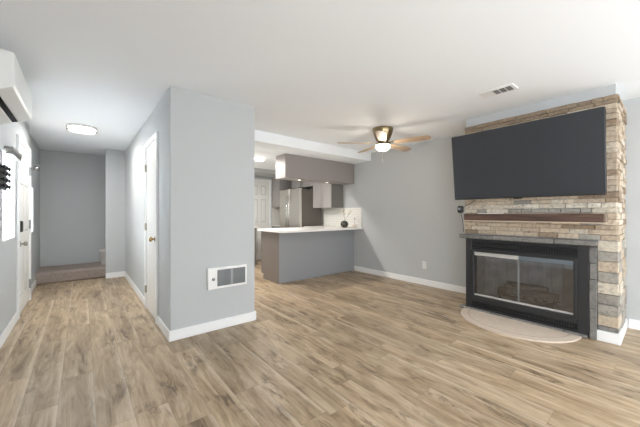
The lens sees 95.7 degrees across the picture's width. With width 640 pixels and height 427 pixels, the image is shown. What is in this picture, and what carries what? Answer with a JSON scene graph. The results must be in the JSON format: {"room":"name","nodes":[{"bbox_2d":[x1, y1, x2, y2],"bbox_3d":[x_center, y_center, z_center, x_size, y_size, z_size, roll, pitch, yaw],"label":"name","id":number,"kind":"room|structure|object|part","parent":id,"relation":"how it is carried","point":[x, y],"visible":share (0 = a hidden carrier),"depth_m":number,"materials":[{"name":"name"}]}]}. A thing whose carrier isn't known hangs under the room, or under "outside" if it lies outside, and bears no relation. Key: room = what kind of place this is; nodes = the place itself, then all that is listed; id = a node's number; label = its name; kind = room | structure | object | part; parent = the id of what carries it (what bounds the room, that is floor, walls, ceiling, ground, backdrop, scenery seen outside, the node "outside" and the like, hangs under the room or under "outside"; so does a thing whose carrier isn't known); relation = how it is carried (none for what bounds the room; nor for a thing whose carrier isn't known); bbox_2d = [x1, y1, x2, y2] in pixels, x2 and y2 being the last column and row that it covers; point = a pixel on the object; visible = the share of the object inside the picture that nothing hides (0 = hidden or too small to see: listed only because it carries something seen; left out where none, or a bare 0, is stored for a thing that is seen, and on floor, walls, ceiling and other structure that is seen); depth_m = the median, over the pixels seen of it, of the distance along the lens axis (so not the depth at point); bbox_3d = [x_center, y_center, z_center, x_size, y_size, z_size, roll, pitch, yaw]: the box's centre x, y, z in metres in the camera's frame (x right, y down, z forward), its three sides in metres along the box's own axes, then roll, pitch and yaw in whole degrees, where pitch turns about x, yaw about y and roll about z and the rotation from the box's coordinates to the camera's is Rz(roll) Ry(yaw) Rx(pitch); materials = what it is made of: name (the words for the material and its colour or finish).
{"room":"living room","nodes":[
{"label":"living room","id":0,"kind":"room"},
{"bbox_2d":[0,121,39,335],"bbox_3d":[-1.898,0.000,1.300,0.120,2.440,10.820,0,0,-39],"label":"wall","id":1,"kind":"structure","parent":0,"point":[8,131],"depth_m":3.17,"materials":[{"name":"grey paint"}]},
{"bbox_2d":[0,164,10,190],"bbox_3d":[-2.732,-0.310,2.479,0.088,0.210,0.300,0,0,-39],"label":"wall rack","id":2,"kind":"object","parent":1,"relation":"attached to","point":[4,186],"visible":1,"depth_m":2.47,"materials":[{"name":"black metal"}]},
{"bbox_2d":[3,149,14,241],"bbox_3d":[-3.231,-0.175,2.975,0.048,0.890,0.660,0,0,-39],"label":"window","id":3,"kind":"structure","parent":1,"relation":"in","point":[9,195],"depth_m":3.05,"materials":[{"name":"white paint"}]},
{"bbox_2d":[4,146,21,161],"bbox_3d":[-3.187,-0.618,3.011,0.062,0.075,0.540,0,0,-39],"label":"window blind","id":4,"kind":"object","parent":3,"relation":"attached to","point":[10,151],"visible":1,"depth_m":2.89,"materials":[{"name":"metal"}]},
{"bbox_2d":[0,48,31,123],"bbox_3d":[-2.484,-0.954,2.282,0.219,0.323,0.920,0,0,-39],"label":"air conditioner","id":5,"kind":"object","parent":1,"relation":"attached to","point":[15,94],"visible":1,"depth_m":2.17,"materials":[{"name":"white plastic"}]},
{"bbox_2d":[0,280,35,348],"bbox_3d":[-1.614,1.170,1.033,0.049,0.100,10.045,0,0,-39],"label":"baseboard","id":6,"kind":"structure","parent":1,"relation":"attached to","point":[8,329],"depth_m":2.96,"materials":[{"name":"white paint"}]},
{"bbox_2d":[16,134,30,319],"bbox_3d":[-3.786,0.154,3.722,0.117,2.132,1.040,0,0,-39],"label":"door","id":7,"kind":"structure","parent":1,"relation":"in","point":[23,194],"depth_m":3.67,"materials":[{"name":"white paint"}]},
{"bbox_3d":[-3.540,0.360,3.458,0.072,0.066,0.066,0,0,-39],"label":"knob","id":8,"kind":"part","parent":7,"relation":"part of","materials":[{"name":"silver metal"}]},
{"bbox_2d":[31,187,32,231],"bbox_3d":[-4.547,-0.060,4.521,0.048,0.720,0.520,0,0,-39],"label":"window","id":9,"kind":"structure","parent":1,"relation":"in","point":[31,187],"depth_m":4.65,"materials":[{"name":"white paint"}]},
{"bbox_3d":[-4.537,-0.060,4.529,0.006,0.696,0.496,0,0,-39],"label":"pane","id":10,"kind":"part","parent":9,"relation":"part of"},
{"bbox_2d":[31,166,39,172],"bbox_3d":[-4.450,-0.690,4.523,0.102,0.120,0.100,0,0,-39],"label":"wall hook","id":11,"kind":"object","parent":1,"relation":"attached to","point":[36,168],"visible":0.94,"depth_m":4.50,"materials":[{"name":"silver metal"}]},
{"bbox_2d":[40,149,104,266],"bbox_3d":[-4.524,0.000,6.223,2.145,2.440,0.120,0,0,-39],"label":"wall","id":12,"kind":"structure","parent":0,"point":[72,185],"depth_m":5.77,"materials":[{"name":"grey paint"}]},
{"bbox_2d":[105,149,124,277],"bbox_3d":[-3.941,0.000,5.576,0.305,2.440,0.100,0,0,-39],"label":"wall","id":13,"kind":"structure","parent":0,"point":[114,159],"depth_m":5.53,"materials":[{"name":"grey paint"}]},
{"bbox_2d":[106,271,123,277],"bbox_3d":[-3.910,1.170,5.528,0.291,0.100,0.014,0,0,-39],"label":"baseboard","id":14,"kind":"structure","parent":13,"relation":"attached to","point":[113,274],"depth_m":5.52,"materials":[{"name":"white paint"}]},
{"bbox_2d":[125,86,253,330],"bbox_3d":[-2.302,0.000,4.516,0.880,2.440,3.820,0,0,-39],"label":"wall","id":15,"kind":"structure","parent":0,"point":[206,143],"depth_m":3.04,"materials":[{"name":"grey paint"}]},
{"bbox_2d":[145,131,157,324],"bbox_3d":[-2.039,0.159,3.470,0.102,2.122,0.770,0,0,-39],"label":"door","id":16,"kind":"structure","parent":15,"relation":"in","point":[151,146],"depth_m":3.47,"materials":[{"name":"white paint"}]},
{"bbox_2d":[124,271,255,341],"bbox_3d":[-2.266,1.170,4.472,0.908,0.100,3.734,0,0,-39],"label":"baseboard","id":17,"kind":"structure","parent":15,"relation":"attached to","point":[202,328],"depth_m":3.02,"materials":[{"name":"white paint"}]},
{"bbox_2d":[207,264,246,289],"bbox_3d":[-0.984,0.674,3.093,0.425,0.222,0.051,0,0,-39],"label":"wall heater","id":18,"kind":"object","parent":15,"relation":"attached to","point":[233,275],"visible":1,"depth_m":3.07,"materials":[{"name":"white plastic"}]},
{"bbox_2d":[217,267,244,285],"bbox_3d":[-0.946,0.674,3.107,0.309,0.170,0.007,0,0,-39],"label":"grille","id":19,"kind":"object","parent":18,"relation":"attached to","point":[226,276],"depth_m":3.10,"materials":[{"name":"black metal"}]},
{"bbox_2d":[254,168,275,177],"bbox_3d":[-1.796,-1.015,6.939,2.980,0.090,0.700,0,0,-39],"label":"wall","id":20,"kind":"structure","parent":0,"point":[257,171],"depth_m":7.02,"materials":[{"name":"grey paint"}]},
{"bbox_2d":[254,176,276,251],"bbox_3d":[-2.018,0.000,7.287,2.880,2.440,0.120,0,0,-39],"label":"wall","id":21,"kind":"structure","parent":0,"point":[255,177],"depth_m":7.66,"materials":[{"name":"grey paint"}]},
{"bbox_2d":[254,178,270,259],"bbox_3d":[-1.580,0.159,7.550,0.710,2.122,0.107,0,0,-39],"label":"door","id":22,"kind":"structure","parent":21,"relation":"in","point":[261,183],"depth_m":7.60,"materials":[{"name":"white paint"}]},
{"bbox_3d":[-1.582,0.159,7.553,0.710,2.122,0.022,0,0,-39],"label":"casing","id":23,"kind":"part","parent":22,"relation":"part of","materials":[{"name":"white paint"}]},
{"bbox_2d":[272,208,279,223],"bbox_3d":[-1.085,0.072,7.968,0.535,0.445,0.012,0,0,-39],"label":"backsplash","id":24,"kind":"structure","parent":21,"relation":"attached to","point":[275,211],"depth_m":7.87,"materials":[{"name":"white tile"}]},
{"bbox_2d":[272,177,291,207],"bbox_3d":[-0.962,-0.562,7.836,0.548,0.805,0.368,0,0,-39],"label":"upper cabinet","id":25,"kind":"object","parent":21,"relation":"attached to","point":[277,184],"visible":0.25,"depth_m":7.66,"materials":[{"name":"grey paint"}]},
{"bbox_3d":[-0.850,-0.562,7.704,0.543,0.795,0.020,0,0,-39],"label":"door","id":26,"kind":"part","parent":25,"relation":"part of","materials":[{"name":"grey paint"}]},
{"bbox_2d":[254,130,370,169],"bbox_3d":[-1.069,-1.140,6.054,2.980,0.160,2.990,0,0,-39],"label":"ceiling","id":27,"kind":"structure","parent":0,"point":[267,145],"depth_m":5.03,"materials":[{"name":"white paint"}]},
{"bbox_2d":[254,157,265,160],"bbox_3d":[-1.474,-1.035,5.287,1.000,0.050,0.150,0,0,-39],"label":"ceiling lamp","id":28,"kind":"object","parent":27,"relation":"attached to","point":[255,158],"visible":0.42,"depth_m":5.49,"materials":[{"name":"white paint"}]},
{"bbox_2d":[276,153,353,184],"bbox_3d":[-0.043,-0.850,5.784,1.740,0.420,0.330,0,0,-39],"label":"wall","id":29,"kind":"structure","parent":0,"point":[288,166],"depth_m":5.52,"materials":[{"name":"grey paint"}]},
{"bbox_2d":[0,260,639,426],"bbox_3d":[0.114,1.270,2.955,5.330,0.100,11.060,0,0,-39],"label":"floor","id":30,"kind":"structure","parent":0,"point":[353,348],"depth_m":2.32,"materials":[{"name":"brown wood"}]},
{"bbox_2d":[35,262,104,284],"bbox_3d":[-4.242,1.117,5.879,2.145,0.205,0.770,0,0,-39],"label":"carpeted step","id":31,"kind":"structure","parent":30,"relation":"on","point":[83,271],"depth_m":5.25,"materials":[{"name":"beige carpet"}]},
{"bbox_2d":[99,248,104,263],"bbox_3d":[-4.307,0.858,5.844,0.264,0.314,0.264,0,0,-39],"label":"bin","id":32,"kind":"object","parent":31,"relation":"on","point":[101,251],"visible":0.32,"depth_m":5.74,"materials":[{"name":"grey"}]},
{"bbox_2d":[254,228,255,264],"bbox_3d":[-2.272,0.776,6.565,1.510,0.883,0.668,0,0,-39],"label":"base cabinet","id":33,"kind":"object","parent":30,"relation":"on","point":[254,228],"visible":0.07,"depth_m":6.78,"materials":[{"name":"grey wood"}]},
{"bbox_2d":[280,187,321,227],"bbox_3d":[-0.509,0.310,7.042,0.721,1.820,0.875,0,0,-39],"label":"refrigerator","id":34,"kind":"object","parent":30,"relation":"on","point":[296,204],"visible":0.36,"depth_m":6.73,"materials":[{"name":"grey metal"}]},
{"bbox_3d":[-0.847,0.010,7.049,0.066,1.180,0.434,0,0,-39],"label":"door","id":35,"kind":"part","parent":34,"relation":"part of","materials":[{"name":"silver metal"}]},
{"bbox_3d":[-0.787,-0.030,6.875,0.079,0.800,0.026,0,0,-39],"label":"handle","id":36,"kind":"part","parent":34,"relation":"part of","materials":[{"name":"silver metal"}]},
{"bbox_3d":[-0.726,-0.030,6.801,0.079,0.800,0.026,0,0,-39],"label":"handle","id":37,"kind":"part","parent":34,"relation":"part of","materials":[{"name":"silver metal"}]},
{"bbox_3d":[-0.567,0.010,6.709,0.066,1.180,0.434,0,0,-39],"label":"door","id":38,"kind":"part","parent":34,"relation":"part of","materials":[{"name":"silver metal"}]},
{"bbox_2d":[261,230,353,283],"bbox_3d":[-0.191,0.772,5.850,1.880,0.892,0.620,0,0,-39],"label":"base cabinet","id":39,"kind":"object","parent":30,"relation":"on","point":[285,257],"visible":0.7,"depth_m":5.43,"materials":[{"name":"grey paint"}]},
{"bbox_3d":[-0.912,0.772,5.257,0.012,0.892,0.620,0,0,-39],"label":"panel","id":40,"kind":"part","parent":39,"relation":"part of","materials":[{"name":"grey"}]},
{"bbox_2d":[257,226,361,232],"bbox_3d":[-0.252,0.307,5.870,1.948,0.035,1.208,0,0,-39],"label":"countertop","id":41,"kind":"structure","parent":39,"relation":"on","point":[305,228],"depth_m":5.51,"materials":[{"name":"white stone"}]},
{"bbox_2d":[341,221,347,227],"bbox_3d":[0.505,0.222,5.982,0.164,0.136,0.164,0,0,-39],"label":"vase","id":42,"kind":"object","parent":41,"relation":"on","point":[344,224],"visible":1,"depth_m":5.92,"materials":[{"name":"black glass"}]},
{"bbox_2d":[461,308,581,342],"bbox_3d":[2.004,1.212,3.105,0.530,0.015,1.124,0,0,-39],"label":"hearth","id":43,"kind":"object","parent":30,"relation":"on","point":[500,325],"visible":1,"depth_m":3.02,"materials":[{"name":"beige tile"}]},
{"bbox_2d":[459,94,626,339],"bbox_3d":[2.542,0.052,3.425,0.727,2.338,1.458,0,0,-39],"label":"fireplace surround","id":44,"kind":"object","parent":30,"relation":"on","point":[608,293],"visible":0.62,"depth_m":2.86,"materials":[{"name":"stone"}]},
{"bbox_3d":[2.233,1.205,3.313,0.088,0.032,1.238,0,0,-39],"label":"sill","id":45,"kind":"part","parent":44,"relation":"part of","materials":[{"name":"beige stone"}]},
{"bbox_2d":[466,238,589,334],"bbox_3d":[2.404,0.752,3.398,0.430,0.871,1.171,0,0,-39],"label":"fireplace insert","id":46,"kind":"object","parent":44,"relation":"in","point":[564,269],"depth_m":3.31,"materials":[{"name":"black metal"}]},
{"bbox_3d":[2.026,0.501,3.557,0.010,0.043,0.238,0,0,-39],"label":"rail","id":47,"kind":"part","parent":46,"relation":"part of","materials":[{"name":"silver metal"}]},
{"bbox_3d":[2.026,1.013,3.557,0.010,0.020,0.238,0,0,-39],"label":"rail","id":48,"kind":"part","parent":46,"relation":"part of","materials":[{"name":"silver metal"}]},
{"bbox_3d":[2.172,0.501,3.370,0.010,0.043,0.238,0,0,-39],"label":"rail","id":49,"kind":"part","parent":46,"relation":"part of","materials":[{"name":"silver metal"}]},
{"bbox_3d":[2.172,1.013,3.370,0.010,0.020,0.238,0,0,-39],"label":"rail","id":50,"kind":"part","parent":46,"relation":"part of","materials":[{"name":"silver metal"}]},
{"bbox_2d":[498,286,554,301],"bbox_3d":[2.389,0.937,3.376,0.093,0.091,0.547,0,0,-39],"label":"log","id":51,"kind":"object","parent":46,"relation":"on","point":[511,291],"visible":0.92,"depth_m":3.33,"materials":[{"name":"brown wood"}]},
{"bbox_3d":[2.427,0.993,3.394,0.231,0.093,0.580,0,0,-39],"label":"fire grate","id":52,"kind":"part","parent":46,"relation":"part of","materials":[{"name":"black metal"}]},
{"bbox_3d":[2.323,0.501,3.186,0.010,0.043,0.238,0,0,-39],"label":"rail","id":53,"kind":"part","parent":46,"relation":"part of","materials":[{"name":"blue metal"}]},
{"bbox_3d":[2.323,1.013,3.186,0.010,0.020,0.238,0,0,-39],"label":"rail","id":54,"kind":"part","parent":46,"relation":"part of","materials":[{"name":"silver metal"}]},
{"bbox_2d":[504,285,558,301],"bbox_3d":[2.478,0.933,3.416,0.093,0.091,0.533,0,0,-39],"label":"log","id":55,"kind":"object","parent":46,"relation":"on","point":[554,294],"visible":0.21,"depth_m":3.24,"materials":[{"name":"brown wood"}]},
{"bbox_2d":[507,281,548,293],"bbox_3d":[2.433,0.860,3.397,0.079,0.075,0.405,0,0,-39],"label":"log","id":56,"kind":"object","parent":55,"relation":"on","point":[543,289],"visible":0.98,"depth_m":3.37,"materials":[{"name":"brown wood"}]},
{"bbox_3d":[2.479,0.501,3.006,0.010,0.043,0.238,0,0,-39],"label":"rail","id":57,"kind":"part","parent":46,"relation":"part of","materials":[{"name":"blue metal"}]},
{"bbox_3d":[2.479,1.013,3.006,0.010,0.020,0.238,0,0,-39],"label":"rail","id":58,"kind":"part","parent":46,"relation":"part of","materials":[{"name":"silver metal"}]},
{"bbox_2d":[451,106,606,199],"bbox_3d":[2.205,-0.575,3.238,0.150,0.821,1.424,0,0,-39],"label":"television","id":59,"kind":"object","parent":44,"relation":"attached to","point":[561,155],"visible":1,"depth_m":3.08,"materials":[{"name":"black plastic"}]},
{"bbox_2d":[464,214,607,223],"bbox_3d":[2.261,0.049,3.181,0.134,0.088,1.275,0,0,-39],"label":"mantel shelf","id":60,"kind":"object","parent":44,"relation":"attached to","point":[549,218],"visible":1,"depth_m":3.02,"materials":[{"name":"brown wood"}]},
{"bbox_2d":[0,0,639,155],"bbox_3d":[0.114,-1.270,2.955,5.330,0.100,11.060,0,0,-39],"label":"ceiling","id":61,"kind":"structure","parent":0,"point":[330,72],"depth_m":2.31,"materials":[{"name":"white paint"}]},
{"bbox_2d":[66,123,96,134],"bbox_3d":[-3.347,-1.183,4.071,0.340,0.074,0.340,0,0,-39],"label":"ceiling lamp","id":62,"kind":"object","parent":61,"relation":"attached to","point":[73,127],"visible":1,"depth_m":3.99,"materials":[{"name":"white glass"}]},
{"bbox_2d":[338,126,430,161],"bbox_3d":[0.945,-0.970,4.195,1.210,0.500,1.268,0,0,-39],"label":"ceiling fan","id":63,"kind":"object","parent":61,"relation":"hanging from","point":[382,135],"visible":1,"depth_m":4.06,"materials":[{"name":"brown wood"}]},
{"bbox_3d":[0.489,-1.005,4.136,0.490,0.008,0.140,0,11,-3],"label":"blade","id":64,"kind":"part","parent":63,"relation":"part of","materials":[{"name":"brown wood"}]},
{"bbox_3d":[0.751,-1.005,4.547,0.140,0.008,0.490,-12,4,-21],"label":"blade","id":65,"kind":"part","parent":63,"relation":"part of","materials":[{"name":"brown wood"}]},
{"bbox_3d":[0.799,-1.005,3.759,0.140,0.008,0.490,11,3,14],"label":"blade","id":66,"kind":"part","parent":63,"relation":"part of","materials":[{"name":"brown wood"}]},
{"bbox_3d":[1.224,-1.005,4.424,0.490,0.008,0.140,0,-11,-39],"label":"blade","id":67,"kind":"part","parent":63,"relation":"part of","materials":[{"name":"brown wood"}]},
{"bbox_3d":[1.253,-1.005,3.937,0.490,0.008,0.140,0,-11,33],"label":"blade","id":68,"kind":"part","parent":63,"relation":"part of","materials":[{"name":"brown wood"}]},
{"bbox_2d":[478,83,518,97],"bbox_3d":[1.765,-1.213,2.876,0.170,0.014,0.310,0,0,-39],"label":"ceiling vent","id":69,"kind":"object","parent":61,"relation":"in","point":[510,87],"visible":1,"depth_m":2.85,"materials":[{"name":"white metal"}]},
{"bbox_2d":[310,97,639,320],"bbox_3d":[2.126,0.000,4.610,0.120,2.440,10.820,0,0,-39],"label":"wall","id":70,"kind":"structure","parent":0,"point":[410,216],"depth_m":4.98,"materials":[{"name":"grey paint"}]},
{"bbox_2d":[292,180,312,188],"bbox_3d":[-0.325,-0.848,7.187,0.389,0.415,0.885,0,0,-39],"label":"upper cabinet","id":71,"kind":"object","parent":70,"relation":"attached to","point":[295,184],"visible":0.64,"depth_m":7.12,"materials":[{"name":"grey wood"}]},
{"bbox_3d":[-0.585,-0.848,7.261,0.020,0.415,0.432,0,0,-39],"label":"door","id":72,"kind":"part","parent":71,"relation":"part of","materials":[{"name":"grey paint"}]},
{"bbox_3d":[-0.302,-0.848,6.918,0.020,0.415,0.432,0,0,-39],"label":"door","id":73,"kind":"part","parent":71,"relation":"part of","materials":[{"name":"grey paint"}]},
{"bbox_2d":[313,182,342,207],"bbox_3d":[0.162,-0.593,6.594,0.389,0.925,0.640,0,0,-39],"label":"upper cabinet","id":74,"kind":"object","parent":70,"relation":"attached to","point":[325,195],"visible":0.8,"depth_m":6.42,"materials":[{"name":"grey wood"}]},
{"bbox_3d":[-0.058,-0.593,6.621,0.020,0.925,0.310,0,0,-39],"label":"door","id":75,"kind":"part","parent":74,"relation":"part of","materials":[{"name":"grey paint"}]},
{"bbox_3d":[0.146,-0.593,6.372,0.020,0.925,0.310,0,0,-39],"label":"door","id":76,"kind":"part","parent":74,"relation":"part of","materials":[{"name":"grey paint"}]},
{"bbox_2d":[322,208,360,226],"bbox_3d":[0.456,0.082,6.537,0.012,0.414,1.280,0,0,-39],"label":"backsplash","id":77,"kind":"structure","parent":70,"relation":"attached to","point":[330,216],"depth_m":6.52,"materials":[{"name":"white tile"}]},
{"bbox_2d":[354,266,639,329],"bbox_3d":[2.305,1.170,4.287,0.014,0.100,4.955,0,0,-39],"label":"baseboard","id":78,"kind":"structure","parent":70,"relation":"attached to","point":[633,324],"depth_m":4.92,"materials":[{"name":"white paint"}]},
{"bbox_2d":[466,84,622,336],"bbox_3d":[2.591,0.000,3.451,0.635,2.440,1.370,0,0,-39],"label":"wall","id":79,"kind":"structure","parent":0,"point":[612,89],"depth_m":3.09,"materials":[{"name":"grey paint"}]},
{"bbox_2d":[597,318,627,345],"bbox_3d":[2.980,1.170,2.943,0.678,0.100,0.162,0,0,-39],"label":"baseboard","id":80,"kind":"structure","parent":79,"relation":"attached to","point":[605,336],"depth_m":2.74,"materials":[{"name":"white paint"}]},
{"bbox_3d":[1.902,-0.120,3.689,0.012,0.105,0.167,0,0,-39],"label":"cable","id":81,"kind":"object","parent":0,"visible":0},
{"bbox_2d":[458,206,463,212],"bbox_3d":[1.838,-0.055,3.786,0.076,0.092,0.072,0,0,-39],"label":"cable box","id":82,"kind":"object","parent":81,"relation":"hanging from","point":[460,208],"visible":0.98,"depth_m":3.76,"materials":[{"name":"black plastic"}]}
]}

